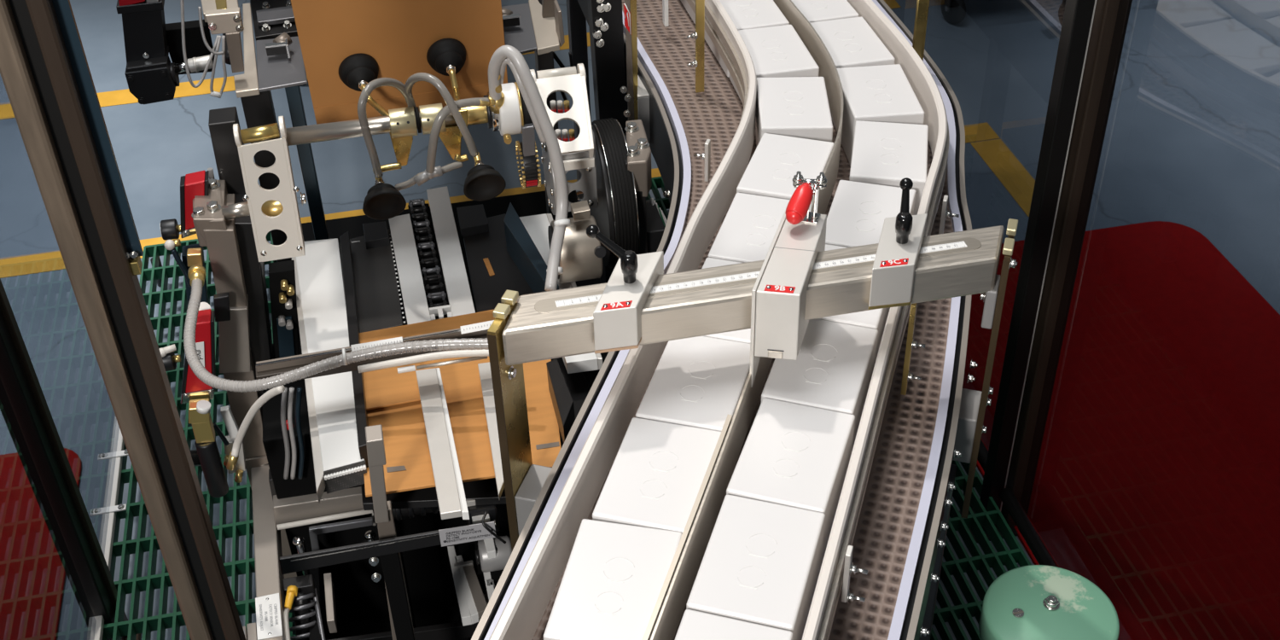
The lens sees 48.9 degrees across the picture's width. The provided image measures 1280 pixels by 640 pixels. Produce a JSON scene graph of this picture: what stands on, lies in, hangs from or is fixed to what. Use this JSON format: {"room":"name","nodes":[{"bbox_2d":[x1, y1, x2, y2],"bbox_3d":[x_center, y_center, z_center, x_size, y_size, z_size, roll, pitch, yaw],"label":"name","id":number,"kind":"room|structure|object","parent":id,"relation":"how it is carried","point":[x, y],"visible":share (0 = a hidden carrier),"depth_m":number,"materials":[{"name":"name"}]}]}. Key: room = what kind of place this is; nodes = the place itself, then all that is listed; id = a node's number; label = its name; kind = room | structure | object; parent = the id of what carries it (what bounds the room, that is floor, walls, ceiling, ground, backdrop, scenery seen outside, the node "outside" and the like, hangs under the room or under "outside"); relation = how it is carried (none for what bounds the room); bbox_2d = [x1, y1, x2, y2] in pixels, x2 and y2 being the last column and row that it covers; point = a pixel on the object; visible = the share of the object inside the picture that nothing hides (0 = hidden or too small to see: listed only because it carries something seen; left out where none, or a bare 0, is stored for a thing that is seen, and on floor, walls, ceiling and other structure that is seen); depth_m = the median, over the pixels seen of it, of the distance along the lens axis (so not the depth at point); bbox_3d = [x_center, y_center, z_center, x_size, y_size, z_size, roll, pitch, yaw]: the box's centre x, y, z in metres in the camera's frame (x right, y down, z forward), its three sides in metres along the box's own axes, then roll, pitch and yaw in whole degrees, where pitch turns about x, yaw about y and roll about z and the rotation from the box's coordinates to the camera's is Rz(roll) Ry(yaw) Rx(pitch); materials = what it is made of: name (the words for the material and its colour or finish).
{"room":"factory floor","nodes":[
{"label":"factory floor","id":0,"kind":"room"},
{"bbox_2d":[0,0,1279,639],"bbox_3d":[-0.015,-1.378,5.380,16.000,0.100,16.000,-9,38,-9],"label":"floor","id":1,"kind":"structure","parent":0,"point":[1192,136],"depth_m":4.15,"materials":[{"name":"concrete"}]},
{"bbox_2d":[0,448,81,639],"bbox_3d":[-1.840,0.986,2.306,1.610,0.009,1.980,-9,38,-9],"label":"floor mat","id":2,"kind":"object","parent":1,"relation":"on","point":[32,573],"visible":0.71,"depth_m":2.90,"materials":[{"name":"red rubber"}]},
{"bbox_2d":[0,278,141,639],"bbox_3d":[-1.044,-0.154,2.121,0.100,2.000,0.110,-9,38,-9],"label":"post","id":3,"kind":"object","parent":1,"relation":"on","point":[24,408],"visible":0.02,"depth_m":2.43,"materials":[{"name":"black metal"}]},
{"bbox_2d":[87,413,128,639],"bbox_3d":[-1.038,-0.159,2.077,0.070,1.838,1.850,-9,38,-9],"label":"rail","id":4,"kind":"object","parent":3,"relation":"attached to","point":[110,508],"visible":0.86,"depth_m":2.85,"materials":[{"name":"metal"}]},
{"bbox_2d":[0,0,245,639],"bbox_3d":[-0.510,0.088,1.460,0.111,2.400,0.090,-9,38,-9],"label":"post","id":5,"kind":"object","parent":1,"relation":"on","point":[45,73],"visible":1,"depth_m":1.33,"materials":[{"name":"metal"}]},
{"bbox_2d":[200,0,573,339],"bbox_3d":[-0.647,-0.774,3.472,0.810,1.310,2.016,-9,38,-9],"label":"frame","id":6,"kind":"object","parent":1,"relation":"on","point":[536,26],"visible":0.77,"depth_m":2.58,"materials":[{"name":"grey metal"}]},
{"bbox_2d":[116,0,215,104],"bbox_3d":[-0.875,-0.526,2.588,0.153,0.219,0.119,-9,38,-9],"label":"motor","id":7,"kind":"object","parent":6,"relation":"attached to","point":[151,77],"visible":0.91,"depth_m":2.58,"materials":[{"name":"black paint"}]},
{"bbox_2d":[180,0,226,98],"bbox_3d":[-0.784,-0.491,2.533,0.079,0.205,0.040,-9,38,-9],"label":"cable","id":8,"kind":"object","parent":6,"relation":"hanging from","point":[216,47],"visible":1,"depth_m":2.54,"materials":[{"name":"white plastic"}]},
{"bbox_2d":[0,0,901,119],"bbox_3d":[-1.925,-0.670,4.457,5.782,0.002,0.100,-9,38,-9],"label":"tape","id":9,"kind":"object","parent":1,"relation":"on","point":[185,89],"visible":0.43,"depth_m":4.52,"materials":[{"name":"yellow paint"}]},
{"bbox_2d":[0,122,1000,278],"bbox_3d":[-1.751,-0.132,3.754,5.751,0.002,0.095,-9,38,-9],"label":"tape","id":10,"kind":"object","parent":1,"relation":"on","point":[46,262],"visible":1,"depth_m":3.85,"materials":[{"name":"yellow paint"}]},
{"bbox_2d":[102,176,1031,639],"bbox_3d":[-0.137,0.542,2.730,1.748,0.110,2.754,-9,38,-9],"label":"floor grating","id":11,"kind":"structure","parent":1,"relation":"on","point":[159,275],"depth_m":2.80,"materials":[{"name":"green plastic"}]},
{"bbox_2d":[191,106,664,639],"bbox_3d":[-0.278,-0.016,2.604,0.952,0.952,2.180,-9,38,-9],"label":"frame","id":12,"kind":"object","parent":11,"relation":"on","point":[289,519],"visible":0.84,"depth_m":2.38,"materials":[{"name":"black metal"}]},
{"bbox_2d":[159,170,208,306],"bbox_3d":[-0.723,-0.109,2.292,0.092,0.260,0.083,-9,38,-9],"label":"valve","id":13,"kind":"object","parent":12,"relation":"attached to","point":[194,183],"visible":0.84,"depth_m":2.26,"materials":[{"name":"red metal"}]},
{"bbox_2d":[159,292,245,497],"bbox_3d":[-0.689,0.139,2.300,0.151,0.362,0.090,-30,46,-32],"label":"valve","id":14,"kind":"object","parent":12,"relation":"attached to","point":[194,392],"visible":0.76,"depth_m":2.26,"materials":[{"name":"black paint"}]},
{"bbox_2d":[242,622,257,639],"bbox_3d":[-0.633,0.537,2.283,0.033,0.040,0.086,-10,39,-11],"label":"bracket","id":15,"kind":"object","parent":12,"relation":"attached to","point":[251,633],"visible":0.57,"depth_m":2.29,"materials":[{"name":"beige metal"}]},
{"bbox_2d":[268,260,304,479],"bbox_3d":[-0.584,0.087,2.344,0.069,0.285,0.239,-9,38,-9],"label":"bank","id":16,"kind":"object","parent":12,"relation":"attached to","point":[282,275],"visible":0.94,"depth_m":2.34,"materials":[{"name":"black metal"}]},
{"bbox_2d":[283,585,297,639],"bbox_3d":[-0.561,0.484,2.245,0.022,0.043,0.125,-4,38,-3],"label":"plug","id":17,"kind":"object","parent":12,"relation":"attached to","point":[292,590],"visible":0.99,"depth_m":2.26,"materials":[{"name":"yellow plastic"}]},
{"bbox_2d":[281,574,325,639],"bbox_3d":[-0.546,0.508,2.305,0.066,0.126,0.127,-9,38,-9],"label":"damper","id":18,"kind":"object","parent":12,"relation":"attached to","point":[305,584],"visible":0.84,"depth_m":2.30,"materials":[{"name":"metal"}]},
{"bbox_2d":[365,424,415,639],"bbox_3d":[-0.340,0.308,1.902,0.039,0.417,0.030,-9,38,-9],"label":"support post","id":19,"kind":"object","parent":12,"relation":"attached to","point":[384,518],"visible":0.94,"depth_m":1.82,"materials":[{"name":"beige metal"}]},
{"bbox_2d":[279,511,506,574],"bbox_3d":[-0.325,0.297,1.851,0.295,0.047,0.023,-9,38,-9],"label":"bar","id":20,"kind":"object","parent":12,"relation":"attached to","point":[301,561],"visible":1,"depth_m":1.85,"materials":[{"name":"metal"}]},
{"bbox_2d":[221,38,597,261],"bbox_3d":[-0.372,-0.291,2.239,0.597,0.309,0.296,-9,38,-9],"label":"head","id":21,"kind":"object","parent":12,"relation":"attached to","point":[276,208],"visible":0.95,"depth_m":2.18},
{"bbox_2d":[338,52,378,102],"bbox_3d":[-0.454,-0.388,2.281,0.065,0.065,0.080,-9,38,-9],"label":"cup","id":22,"kind":"object","parent":21,"relation":"on","point":[356,71],"depth_m":2.28,"materials":[{"name":"black rubber"}]},
{"bbox_2d":[362,175,406,220],"bbox_3d":[-0.395,-0.189,2.168,0.066,0.063,0.075,-9,38,-9],"label":"cup","id":23,"kind":"object","parent":21,"relation":"on","point":[383,200],"depth_m":2.16,"materials":[{"name":"black rubber"}]},
{"bbox_2d":[290,0,507,124],"bbox_3d":[-0.386,-0.446,2.306,0.331,0.248,0.005,-9,38,-9],"label":"cardboard blank","id":24,"kind":"object","parent":21,"relation":"attached to","point":[398,35],"visible":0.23,"depth_m":2.30,"materials":[{"name":"brown cardboard"}]},
{"bbox_2d":[426,38,466,90],"bbox_3d":[-0.312,-0.416,2.297,0.066,0.066,0.080,-9,38,-9],"label":"cup","id":25,"kind":"object","parent":21,"relation":"on","point":[446,56],"depth_m":2.30,"materials":[{"name":"black rubber"}]},
{"bbox_2d":[463,151,506,201],"bbox_3d":[-0.244,-0.220,2.186,0.066,0.063,0.076,-9,38,-9],"label":"cup","id":26,"kind":"object","parent":21,"relation":"on","point":[482,182],"depth_m":2.18,"materials":[{"name":"black rubber"}]},
{"bbox_2d":[515,122,541,188],"bbox_3d":[-0.180,-0.271,2.251,0.030,0.132,0.084,-9,38,-9],"label":"pulley","id":27,"kind":"object","parent":21,"relation":"attached to","point":[528,165],"visible":1,"depth_m":2.23,"materials":[{"name":"black paint"}]},
{"bbox_2d":[488,45,570,290],"bbox_3d":[-0.155,-0.241,2.134,0.080,0.336,0.230,-16,40,-17],"label":"air hose","id":28,"kind":"object","parent":21,"relation":"attached to","point":[504,55],"visible":1,"depth_m":2.13,"materials":[{"name":"grey plastic"}]},
{"bbox_2d":[540,142,556,215],"bbox_3d":[-0.146,-0.239,2.327,0.018,0.132,0.132,-9,38,-9],"label":"disc","id":29,"kind":"object","parent":21,"relation":"attached to","point":[549,182],"visible":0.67,"depth_m":2.31,"materials":[{"name":"silver metal"}]},
{"bbox_2d":[291,186,602,510],"bbox_3d":[-0.323,-0.026,2.344,0.481,0.260,1.067,-11,39,-11],"label":"magazine","id":30,"kind":"object","parent":12,"relation":"on","point":[508,251],"visible":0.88,"depth_m":2.40,"materials":[{"name":"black metal"}]},
{"bbox_2d":[226,384,285,470],"bbox_3d":[-0.574,0.158,2.102,0.127,0.182,0.024,5,38,9],"label":"air hose","id":31,"kind":"object","parent":30,"relation":"attached to","point":[234,455],"visible":0.98,"depth_m":2.10,"materials":[{"name":"beige plastic"}]},
{"bbox_2d":[255,320,494,379],"bbox_3d":[-0.368,0.043,2.010,0.355,0.038,0.028,-9,38,-10],"label":"bar","id":32,"kind":"object","parent":30,"relation":"attached to","point":[265,369],"visible":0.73,"depth_m":2.00,"materials":[{"name":"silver metal"}]},
{"bbox_2d":[183,264,488,392],"bbox_3d":[-0.462,0.039,1.997,0.589,0.056,0.214,14,40,19],"label":"air hose","id":33,"kind":"object","parent":32,"relation":"attached to","point":[196,272],"visible":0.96,"depth_m":1.97,"materials":[{"name":"white plastic"}]},
{"bbox_2d":[357,349,488,372],"bbox_3d":[-0.283,0.055,2.013,0.238,0.016,0.020,-5,38,-4],"label":"air hose","id":34,"kind":"object","parent":32,"relation":"attached to","point":[456,353],"visible":0.75,"depth_m":2.01,"materials":[{"name":"beige plastic"}]},
{"bbox_2d":[397,356,487,373],"bbox_3d":[-0.282,0.063,2.015,0.129,0.008,0.009,-9,38,-9],"label":"rod","id":35,"kind":"object","parent":32,"relation":"attached to","point":[412,368],"visible":1,"depth_m":2.01,"materials":[{"name":"silver metal"}]},
{"bbox_2d":[392,506,439,520],"bbox_3d":[-0.334,0.269,2.102,0.083,0.050,0.052,-9,38,-9],"label":"shaft","id":36,"kind":"object","parent":30,"relation":"attached to","point":[398,514],"visible":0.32,"depth_m":2.08,"materials":[{"name":"metal"}]},
{"bbox_2d":[359,309,495,343],"bbox_3d":[-0.334,0.020,2.260,0.253,0.019,0.076,-11,39,-12],"label":"cardboard blank","id":37,"kind":"object","parent":30,"relation":"on","point":[452,322],"visible":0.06,"depth_m":2.27,"materials":[{"name":"brown cardboard"}]},
{"bbox_2d":[363,356,561,497],"bbox_3d":[-0.258,0.118,2.078,0.309,0.084,0.434,-9,38,-9],"label":"cardboard blank","id":38,"kind":"object","parent":30,"relation":"on","point":[408,467],"visible":0.43,"depth_m":2.00,"materials":[{"name":"brown cardboard"}]},
{"bbox_2d":[363,363,420,410],"bbox_3d":[-0.372,0.100,2.108,0.095,0.023,0.110,-10,38,-10],"label":"cardboard blank","id":39,"kind":"object","parent":38,"relation":"on","point":[384,387],"visible":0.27,"depth_m":2.10,"materials":[{"name":"brown cardboard"}]},
{"bbox_2d":[415,367,469,519],"bbox_3d":[-0.275,0.163,1.938,0.036,0.085,0.384,-9,38,-9],"label":"bar","id":40,"kind":"object","parent":38,"relation":"on","point":[451,499],"visible":1,"depth_m":1.90,"materials":[{"name":"metal"}]},
{"bbox_2d":[477,362,504,499],"bbox_3d":[-0.203,0.148,1.963,0.019,0.074,0.352,-8,38,-7],"label":"bar","id":41,"kind":"object","parent":38,"relation":"on","point":[485,372],"visible":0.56,"depth_m":1.97,"materials":[{"name":"metal"}]},
{"bbox_2d":[465,500,499,531],"bbox_3d":[-0.220,0.266,1.946,0.044,0.060,0.048,-9,38,-9],"label":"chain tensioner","id":42,"kind":"object","parent":30,"relation":"attached to","point":[476,513],"visible":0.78,"depth_m":1.93,"materials":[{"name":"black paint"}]},
{"bbox_2d":[547,200,605,283],"bbox_3d":[-0.103,-0.127,2.291,0.079,0.138,0.111,-9,38,-9],"label":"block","id":43,"kind":"object","parent":30,"relation":"on","point":[582,255],"visible":0.69,"depth_m":2.26,"materials":[{"name":"metal"}]},
{"bbox_2d":[447,542,494,630],"bbox_3d":[-0.266,0.419,2.244,0.059,0.045,0.163,-10,38,-11],"label":"bracket","id":44,"kind":"object","parent":12,"relation":"attached to","point":[472,602],"visible":0.73,"depth_m":2.22,"materials":[{"name":"grey metal"}]},
{"bbox_2d":[474,535,511,604],"bbox_3d":[-0.227,0.398,2.226,0.057,0.140,0.053,-9,38,-9],"label":"roller","id":45,"kind":"object","parent":12,"relation":"attached to","point":[492,555],"visible":0.65,"depth_m":2.18,"materials":[{"name":"metal"}]},
{"bbox_2d":[575,117,639,268],"bbox_3d":[-0.055,-0.215,2.422,0.110,0.258,0.258,-9,38,-9],"label":"wheel","id":46,"kind":"object","parent":12,"relation":"attached to","point":[616,217],"visible":0.65,"depth_m":2.31,"materials":[{"name":"black rubber"}]},
{"bbox_2d":[587,0,628,283],"bbox_3d":[-0.044,-0.193,2.833,0.082,0.922,0.301,-4,38,-3],"label":"upright","id":47,"kind":"object","parent":12,"relation":"on","point":[605,16],"visible":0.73,"depth_m":2.72,"materials":[{"name":"black paint"}]},
{"bbox_2d":[650,197,667,227],"bbox_3d":[0.041,-0.160,2.484,0.026,0.108,0.060,-26,44,-28],"label":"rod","id":48,"kind":"object","parent":12,"relation":"attached to","point":[653,202],"visible":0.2,"depth_m":2.48,"materials":[{"name":"silver metal"}]},
{"bbox_2d":[471,0,977,639],"bbox_3d":[0.160,0.168,2.506,0.809,0.862,2.930,0,38,3],"label":"conveyor","id":49,"kind":"object","parent":11,"relation":"on","point":[900,535],"visible":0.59,"depth_m":1.92,"materials":[{"name":"grey metal"}]},
{"bbox_2d":[543,518,682,639],"bbox_3d":[-0.025,0.321,1.548,0.116,0.099,0.174,6,38,10],"label":"carton","id":50,"kind":"object","parent":49,"relation":"on","point":[614,576],"visible":0.97,"depth_m":1.52,"materials":[{"name":"white cardboard"}]},
{"bbox_2d":[488,0,756,639],"bbox_3d":[0.007,-0.302,2.193,0.347,0.285,2.658,1,38,4],"label":"rail","id":51,"kind":"object","parent":49,"relation":"on","point":[524,610],"visible":0.93,"depth_m":1.79,"materials":[{"name":"grey metal"}]},
{"bbox_2d":[620,0,638,120],"bbox_3d":[-0.020,-0.474,2.590,0.039,0.290,0.014,-16,40,-17],"label":"post","id":52,"kind":"object","parent":49,"relation":"attached to","point":[630,6],"visible":0.84,"depth_m":2.59,"materials":[{"name":"beige metal"}]},
{"bbox_2d":[637,75,650,143],"bbox_3d":[0.006,-0.404,2.670,0.041,0.103,0.101,-9,38,-9],"label":"junction box","id":53,"kind":"object","parent":49,"relation":"attached to","point":[642,95],"visible":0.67,"depth_m":2.62,"materials":[{"name":"metal"}]},
{"bbox_2d":[592,417,721,533],"bbox_3d":[0.025,0.216,1.681,0.117,0.099,0.174,9,39,13],"label":"carton","id":54,"kind":"object","parent":49,"relation":"on","point":[655,477],"visible":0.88,"depth_m":1.65,"materials":[{"name":"white cardboard"}]},
{"bbox_2d":[680,0,695,23],"bbox_3d":[0.156,-0.654,2.802,0.117,0.099,0.174,-9,38,-10],"label":"rail","id":55,"kind":"object","parent":49,"relation":"on","point":[688,8],"visible":0.1,"depth_m":2.82,"materials":[{"name":"white metal"}]},
{"bbox_2d":[635,336,750,431],"bbox_3d":[0.075,0.112,1.813,0.116,0.099,0.174,9,39,14],"label":"carton","id":56,"kind":"object","parent":49,"relation":"on","point":[698,381],"visible":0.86,"depth_m":1.78,"materials":[{"name":"white cardboard"}]},
{"bbox_2d":[701,257,750,343],"bbox_3d":[0.126,0.009,1.945,0.116,0.099,0.174,9,39,14],"label":"carton","id":57,"kind":"object","parent":49,"relation":"on","point":[743,335],"visible":0.02,"depth_m":1.85,"materials":[{"name":"white cardboard"}]},
{"bbox_2d":[674,609,792,639],"bbox_3d":[0.080,0.403,1.438,0.116,0.099,0.174,9,39,14],"label":"carton","id":58,"kind":"object","parent":49,"relation":"on","point":[694,625],"visible":1,"depth_m":1.46,"materials":[{"name":"white cardboard"}]},
{"bbox_2d":[642,0,843,639],"bbox_3d":[0.150,-0.232,2.205,0.342,0.089,2.778,1,38,4],"label":"rail","id":59,"kind":"object","parent":49,"relation":"attached to","point":[670,605],"visible":0.69,"depth_m":1.67,"materials":[{"name":"silver metal"}]},
{"bbox_2d":[704,0,789,77],"bbox_3d":[0.199,-0.549,2.663,0.117,0.099,0.174,-9,38,-9],"label":"carton","id":60,"kind":"object","parent":49,"relation":"on","point":[745,14],"visible":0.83,"depth_m":2.61,"materials":[{"name":"white"}]},
{"bbox_2d":[707,192,790,262],"bbox_3d":[0.177,-0.095,2.078,0.116,0.099,0.174,9,39,14],"label":"carton","id":61,"kind":"object","parent":49,"relation":"on","point":[747,230],"visible":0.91,"depth_m":2.05,"materials":[{"name":"white cardboard"}]},
{"bbox_2d":[486,218,1018,551],"bbox_3d":[0.157,0.126,1.855,0.688,0.466,0.102,-9,38,-9],"label":"beam","id":62,"kind":"structure","parent":49,"relation":"attached to","point":[683,305],"depth_m":1.74,"materials":[{"name":"silver metal"}]},
{"bbox_2d":[586,224,663,353],"bbox_3d":[-0.013,-0.050,1.694,0.109,0.132,0.106,-9,38,-9],"label":"block","id":63,"kind":"object","parent":62,"relation":"on","point":[617,315],"visible":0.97,"depth_m":1.68,"materials":[{"name":"metal"}]},
{"bbox_2d":[749,171,827,387],"bbox_3d":[0.191,-0.053,1.771,0.057,0.209,0.201,10,39,14],"label":"block","id":64,"kind":"object","parent":62,"relation":"attached to","point":[778,323],"visible":0.99,"depth_m":1.72,"materials":[{"name":"metal"}]},
{"bbox_2d":[868,177,927,309],"bbox_3d":[0.323,-0.103,1.748,0.051,0.133,0.140,9,39,14],"label":"block","id":65,"kind":"object","parent":62,"relation":"attached to","point":[902,235],"visible":0.99,"depth_m":1.73,"materials":[{"name":"metal"}]},
{"bbox_2d":[686,494,825,639],"bbox_3d":[0.130,0.298,1.571,0.116,0.099,0.174,9,39,14],"label":"carton","id":66,"kind":"object","parent":49,"relation":"on","point":[760,564],"visible":0.98,"depth_m":1.54,"materials":[{"name":"white cardboard"}]},
{"bbox_2d":[729,24,819,100],"bbox_3d":[0.238,-0.443,2.525,0.117,0.099,0.174,-8,38,-8],"label":"carton","id":67,"kind":"object","parent":49,"relation":"on","point":[778,51],"visible":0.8,"depth_m":2.48,"materials":[{"name":"white cardboard"}]},
{"bbox_2d":[736,133,834,200],"bbox_3d":[0.229,-0.203,2.215,0.116,0.099,0.174,10,39,15],"label":"carton","id":68,"kind":"object","parent":49,"relation":"on","point":[770,171],"visible":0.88,"depth_m":2.19,"materials":[{"name":"white cardboard"}]},
{"bbox_2d":[726,397,855,564],"bbox_3d":[0.182,0.195,1.703,0.117,0.099,0.174,10,39,15],"label":"carton","id":69,"kind":"object","parent":49,"relation":"on","point":[792,455],"visible":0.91,"depth_m":1.67,"materials":[{"name":"white cardboard"}]},
{"bbox_2d":[755,76,832,145],"bbox_3d":[0.257,-0.325,2.372,0.116,0.099,0.174,-1,38,2],"label":"carton","id":70,"kind":"object","parent":49,"relation":"on","point":[795,107],"visible":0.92,"depth_m":2.33,"materials":[{"name":"white cardboard"}]},
{"bbox_2d":[761,318,878,451],"bbox_3d":[0.234,0.091,1.835,0.116,0.099,0.174,10,39,15],"label":"carton","id":71,"kind":"object","parent":49,"relation":"on","point":[833,369],"visible":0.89,"depth_m":1.79,"materials":[{"name":"white cardboard"}]},
{"bbox_2d":[791,0,859,23],"bbox_3d":[0.328,-0.566,2.681,0.117,0.099,0.174,-10,38,-10],"label":"carton","id":72,"kind":"object","parent":49,"relation":"on","point":[813,10],"visible":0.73,"depth_m":2.61,"materials":[{"name":"white cardboard"}]},
{"bbox_2d":[814,244,890,363],"bbox_3d":[0.284,-0.012,1.966,0.116,0.099,0.174,10,39,15],"label":"carton","id":73,"kind":"object","parent":49,"relation":"on","point":[876,319],"visible":0.02,"depth_m":1.88,"materials":[{"name":"white cardboard"}]},
{"bbox_2d":[810,16,895,114],"bbox_3d":[0.372,-0.461,2.543,0.116,0.099,0.174,-9,38,-9],"label":"carton","id":74,"kind":"object","parent":49,"relation":"on","point":[850,42],"visible":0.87,"depth_m":2.50,"materials":[{"name":"white cardboard"}]},
{"bbox_2d":[825,180,915,247],"bbox_3d":[0.337,-0.117,2.099,0.116,0.099,0.174,9,39,14],"label":"carton","id":75,"kind":"object","parent":49,"relation":"on","point":[858,212],"visible":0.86,"depth_m":2.08,"materials":[{"name":"white cardboard"}]},
{"bbox_2d":[831,64,924,166],"bbox_3d":[0.402,-0.349,2.397,0.116,0.099,0.174,-4,38,-3],"label":"carton","id":76,"kind":"object","parent":49,"relation":"on","point":[883,93],"visible":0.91,"depth_m":2.35,"materials":[{"name":"white cardboard"}]},
{"bbox_2d":[801,0,959,639],"bbox_3d":[0.298,-0.299,2.125,0.379,0.340,2.884,1,38,4],"label":"rail","id":77,"kind":"object","parent":49,"relation":"on","point":[837,567],"visible":0.89,"depth_m":1.81,"materials":[{"name":"grey metal"}]},
{"bbox_2d":[849,120,928,215],"bbox_3d":[0.394,-0.230,2.243,0.116,0.099,0.174,5,38,9],"label":"carton","id":78,"kind":"object","parent":49,"relation":"on","point":[886,154],"visible":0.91,"depth_m":2.20,"materials":[{"name":"white cardboard"}]},
{"bbox_2d":[978,564,1119,639],"bbox_3d":[0.584,0.600,2.125,0.187,0.503,0.187,-9,38,-9],"label":"round stool","id":79,"kind":"object","parent":11,"relation":"on","point":[1032,602],"visible":1,"depth_m":1.99,"materials":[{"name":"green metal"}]},
{"bbox_2d":[970,139,1035,217],"bbox_3d":[1.127,-0.223,3.758,0.095,0.002,1.030,-9,38,-9],"label":"tape","id":80,"kind":"object","parent":1,"relation":"on","point":[996,154],"visible":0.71,"depth_m":4.03,"materials":[{"name":"yellow paint"}]},
{"bbox_2d":[940,0,1066,24],"bbox_3d":[1.192,-1.211,4.879,0.455,0.190,0.756,-9,38,-9],"label":"trolley","id":81,"kind":"object","parent":1,"relation":"on","point":[954,11],"visible":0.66,"depth_m":4.71,"materials":[{"name":"black rubber"}]},
{"bbox_2d":[958,0,1096,543],"bbox_3d":[0.680,-0.480,2.230,0.064,2.300,0.090,-9,38,-9],"label":"post","id":82,"kind":"object","parent":1,"relation":"on","point":[1079,14],"visible":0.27,"depth_m":2.46,"materials":[{"name":"black metal"}]},
{"bbox_2d":[1000,0,1132,535],"bbox_3d":[0.749,-0.491,2.240,0.074,2.300,0.090,-9,38,-9],"label":"post","id":83,"kind":"object","parent":1,"relation":"on","point":[1110,20],"visible":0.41,"depth_m":2.48,"materials":[{"name":"metal"}]},
{"bbox_2d":[977,438,988,471],"bbox_3d":[0.572,-0.934,2.755,0.062,2.220,1.350,-9,38,-9],"label":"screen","id":84,"kind":"object","parent":83,"relation":"attached to","point":[982,454],"visible":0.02,"depth_m":2.91,"materials":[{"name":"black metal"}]},
{"bbox_2d":[998,488,1058,567],"bbox_3d":[0.886,-0.041,1.588,0.062,2.220,1.546,-9,38,-9],"label":"bar","id":85,"kind":"object","parent":83,"relation":"attached to","point":[1040,552],"visible":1,"depth_m":2.74,"materials":[{"name":"black metal"}]},
{"bbox_2d":[962,221,1279,639],"bbox_3d":[1.282,0.522,2.782,0.925,0.009,2.465,-9,38,-9],"label":"floor mat","id":86,"kind":"object","parent":1,"relation":"on","point":[1156,484],"visible":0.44,"depth_m":3.13,"materials":[{"name":"red rubber"}]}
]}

